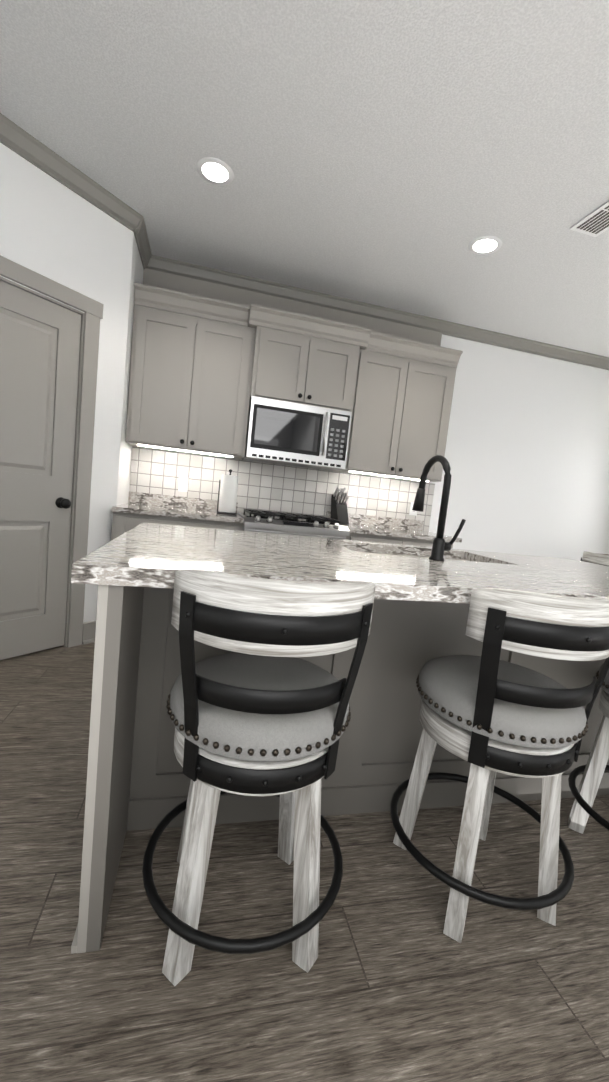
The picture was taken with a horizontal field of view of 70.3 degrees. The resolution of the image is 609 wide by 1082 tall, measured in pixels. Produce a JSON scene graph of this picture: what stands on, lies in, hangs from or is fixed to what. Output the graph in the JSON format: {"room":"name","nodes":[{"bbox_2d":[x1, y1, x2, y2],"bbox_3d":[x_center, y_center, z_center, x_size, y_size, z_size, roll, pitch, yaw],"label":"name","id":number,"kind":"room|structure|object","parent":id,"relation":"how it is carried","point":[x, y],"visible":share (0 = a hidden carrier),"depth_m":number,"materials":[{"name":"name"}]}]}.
{"room":"kitchen","nodes":[
{"label":"kitchen","id":0,"kind":"room"},
{"bbox_2d":[0,642,608,1081],"bbox_3d":[0.316,1.133,0.409,8.000,0.060,7.370,5,6,-14],"label":"floor","id":1,"kind":"structure","parent":0,"point":[394,984],"depth_m":1.06,"materials":[{"name":"brown wood"}]},
{"bbox_2d":[111,514,234,540],"bbox_3d":[-0.947,0.241,3.234,0.845,0.882,0.620,5,6,-14],"label":"base cabinet","id":2,"kind":"object","parent":1,"relation":"on","point":[121,523],"depth_m":2.86,"materials":[{"name":"grey paint"}]},
{"bbox_2d":[111,502,242,521],"bbox_3d":[-0.897,-0.210,3.174,0.842,0.032,0.650,5,6,-14],"label":"countertop","id":3,"kind":"structure","parent":2,"relation":"on","point":[130,507],"depth_m":2.92,"materials":[{"name":"beige stone"}]},
{"bbox_2d":[217,469,238,514],"bbox_3d":[-0.572,-0.372,3.267,0.151,0.338,0.150,5,6,-14],"label":"paper towel holder","id":4,"kind":"object","parent":3,"relation":"on","point":[228,489],"visible":1,"depth_m":3.22,"materials":[{"name":"white paper"}]},
{"bbox_2d":[142,569,375,985],"bbox_3d":[-0.122,0.515,1.110,0.514,0.938,0.522,5,6,-14],"label":"bar stool","id":5,"kind":"object","parent":1,"relation":"on","point":[261,710],"visible":1,"depth_m":0.92,"materials":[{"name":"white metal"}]},
{"bbox_2d":[235,518,354,539],"bbox_3d":[-0.164,0.298,3.401,0.839,0.900,0.628,5,6,-14],"label":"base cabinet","id":6,"kind":"object","parent":1,"relation":"on","point":[264,525],"depth_m":3.04,"materials":[{"name":"grey paint"}]},
{"bbox_2d":[228,508,349,548],"bbox_3d":[-0.155,0.273,3.372,0.758,0.958,0.682,5,6,-14],"label":"range","id":7,"kind":"object","parent":6,"relation":"in","point":[264,520],"depth_m":3.10,"materials":[{"name":"silver metal"}]},
{"bbox_2d":[243,514,338,525],"bbox_3d":[-0.119,-0.171,3.375,0.712,0.004,0.525,5,6,-14],"label":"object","id":8,"kind":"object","parent":6,"relation":"on","point":[274,517],"depth_m":3.16,"materials":[{"name":"black metal"}]},
{"bbox_2d":[71,587,608,953],"bbox_3d":[0.470,0.548,1.702,2.224,0.875,1.000,5,6,-14],"label":"kitchen island","id":9,"kind":"object","parent":1,"relation":"on","point":[137,779],"depth_m":1.43,"materials":[{"name":"grey paint"}]},
{"bbox_2d":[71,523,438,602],"bbox_3d":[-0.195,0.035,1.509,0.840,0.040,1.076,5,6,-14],"label":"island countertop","id":10,"kind":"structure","parent":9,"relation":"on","point":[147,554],"depth_m":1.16,"materials":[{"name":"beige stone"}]},
{"bbox_2d":[335,539,608,602],"bbox_3d":[0.561,0.097,1.694,0.720,0.040,1.076,5,6,-14],"label":"island countertop","id":11,"kind":"structure","parent":9,"relation":"on","point":[456,578],"depth_m":1.40,"materials":[{"name":"beige stone"}]},
{"bbox_2d":[351,547,482,562],"bbox_3d":[0.493,0.192,1.938,0.744,0.236,0.414,5,6,-14],"label":"sink","id":12,"kind":"object","parent":11,"relation":"in","point":[352,548],"depth_m":2.11,"materials":[{"name":"grey metal"}]},
{"bbox_2d":[412,455,465,558],"bbox_3d":[0.533,-0.138,1.742,0.100,0.409,0.277,5,6,-14],"label":"faucet","id":13,"kind":"object","parent":11,"relation":"on","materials":[{"name":"black metal"}]},
{"bbox_2d":[463,550,608,586],"bbox_3d":[1.267,0.154,1.868,0.740,0.040,1.076,5,6,-14],"label":"island countertop","id":14,"kind":"structure","parent":9,"relation":"on","point":[594,573],"depth_m":2.00,"materials":[{"name":"beige stone"}]},
{"bbox_2d":[355,534,452,548],"bbox_3d":[0.629,0.370,3.621,0.890,0.882,0.620,5,6,-14],"label":"base cabinet","id":15,"kind":"object","parent":1,"relation":"on","point":[358,537],"depth_m":3.27,"materials":[{"name":"grey paint"}]},
{"bbox_2d":[339,522,461,541],"bbox_3d":[0.701,-0.079,3.566,0.927,0.032,0.650,5,6,-14],"label":"countertop","id":16,"kind":"structure","parent":15,"relation":"on","point":[387,531],"depth_m":3.31,"materials":[{"name":"beige stone"}]},
{"bbox_2d":[331,486,348,524],"bbox_3d":[0.305,-0.304,3.655,0.100,0.308,0.185,4,6,-24],"label":"knife block","id":17,"kind":"object","parent":16,"relation":"on","point":[339,511],"visible":0.98,"depth_m":3.63,"materials":[{"name":"black wood"}]},
{"bbox_2d":[390,588,608,942],"bbox_3d":[0.553,0.569,1.280,0.515,0.938,0.522,5,6,-14],"label":"bar stool","id":18,"kind":"object","parent":1,"relation":"on","point":[488,714],"visible":1,"depth_m":1.09,"materials":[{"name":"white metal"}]},
{"bbox_2d":[568,663,608,833],"bbox_3d":[1.234,0.625,1.447,0.514,0.938,0.522,5,6,-14],"label":"bar stool","id":19,"kind":"object","parent":1,"relation":"on","point":[595,767],"visible":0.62,"depth_m":1.54,"materials":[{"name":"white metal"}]},
{"bbox_2d":[581,551,608,565],"bbox_3d":[2.128,0.569,2.963,0.522,0.938,0.515,5,6,-14],"label":"bar stool","id":20,"kind":"object","parent":1,"relation":"on","point":[596,558],"visible":0.02,"depth_m":2.87,"materials":[{"name":"white wood"}]},
{"bbox_2d":[0,143,608,622],"bbox_3d":[1.156,-0.198,0.466,6.457,2.740,7.220,5,6,-14],"label":"wall","id":21,"kind":"structure","parent":0,"point":[528,449],"depth_m":4.00,"materials":[{"name":"white paint"}]},
{"bbox_2d":[0,255,102,659],"bbox_3d":[-1.676,-0.376,2.332,0.260,2.128,1.027,9,7,31],"label":"door","id":22,"kind":"structure","parent":21,"relation":"attached to","point":[49,348],"depth_m":2.49,"materials":[{"name":"grey paint"}]},
{"bbox_2d":[0,113,155,268],"bbox_3d":[-1.560,-1.994,2.161,1.321,0.092,1.720,5,6,-14],"label":"crown molding","id":23,"kind":"structure","parent":21,"relation":"attached to","point":[18,140],"depth_m":2.37,"materials":[{"name":"grey paint"}]},
{"bbox_2d":[82,620,95,644],"bbox_3d":[0.788,0.966,1.576,6.057,0.140,4.788,5,6,-14],"label":"baseboard","id":24,"kind":"structure","parent":21,"relation":"attached to","point":[89,631],"depth_m":2.85,"materials":[{"name":"grey paint"}]},
{"bbox_2d":[126,280,257,459],"bbox_3d":[-0.809,-1.188,3.209,0.865,1.038,0.385,5,6,-14],"label":"upper cabinet","id":25,"kind":"object","parent":21,"relation":"attached to","point":[217,370],"depth_m":3.05,"materials":[{"name":"grey paint"}]},
{"bbox_2d":[128,490,422,529],"bbox_3d":[-0.142,-0.241,3.673,2.535,0.090,0.022,5,6,-14],"label":"backsplash","id":26,"kind":"structure","parent":21,"relation":"attached to","point":[134,496],"depth_m":3.51,"materials":[{"name":"beige stone"}]},
{"bbox_2d":[246,396,353,471],"bbox_3d":[-0.073,-0.861,3.414,0.764,0.505,0.403,5,6,-14],"label":"microwave","id":27,"kind":"object","parent":21,"relation":"attached to","point":[297,435],"depth_m":3.23,"materials":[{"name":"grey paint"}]},
{"bbox_2d":[250,304,365,411],"bbox_3d":[-0.022,-1.338,3.365,0.780,0.605,0.405,5,6,-14],"label":"upper cabinet","id":28,"kind":"object","parent":21,"relation":"attached to","point":[312,361],"depth_m":3.17,"materials":[{"name":"grey paint"}]},
{"bbox_2d":[150,256,608,369],"bbox_3d":[1.126,-1.867,3.749,4.820,0.092,0.058,5,6,-14],"label":"crown molding","id":29,"kind":"structure","parent":21,"relation":"attached to","point":[166,265],"depth_m":3.61,"materials":[{"name":"grey paint"}]},
{"bbox_2d":[345,328,462,481],"bbox_3d":[0.730,-1.062,3.587,0.895,1.038,0.385,5,6,-14],"label":"upper cabinet","id":30,"kind":"object","parent":21,"relation":"attached to","point":[406,384],"depth_m":3.44,"materials":[{"name":"grey paint"}]},
{"bbox_2d":[0,0,608,356],"bbox_3d":[0.612,-1.647,0.131,8.000,0.080,7.370,5,6,-14],"label":"ceiling","id":31,"kind":"structure","parent":0,"point":[400,155],"depth_m":1.97,"materials":[{"name":"paint"}]},
{"bbox_2d":[196,157,233,185],"bbox_3d":[-0.468,-1.933,2.268,0.195,0.003,0.195,9,7,31],"label":"recessed light","id":32,"kind":"object","parent":31,"relation":"in","point":[215,171],"depth_m":2.26,"materials":[{"name":"white plastic"}]},
{"bbox_2d":[468,236,501,254],"bbox_3d":[1.103,-1.803,2.644,0.195,0.003,0.195,9,7,31],"label":"recessed light","id":33,"kind":"object","parent":31,"relation":"in","point":[484,245],"depth_m":2.64,"materials":[{"name":"white plastic"}]},
{"bbox_2d":[570,201,608,236],"bbox_3d":[1.606,-1.707,2.246,0.180,0.009,0.380,5,6,-14],"label":"ceiling vent","id":34,"kind":"object","parent":31,"relation":"in","point":[594,223],"visible":1,"depth_m":2.34,"materials":[{"name":"white plastic"}]}
]}

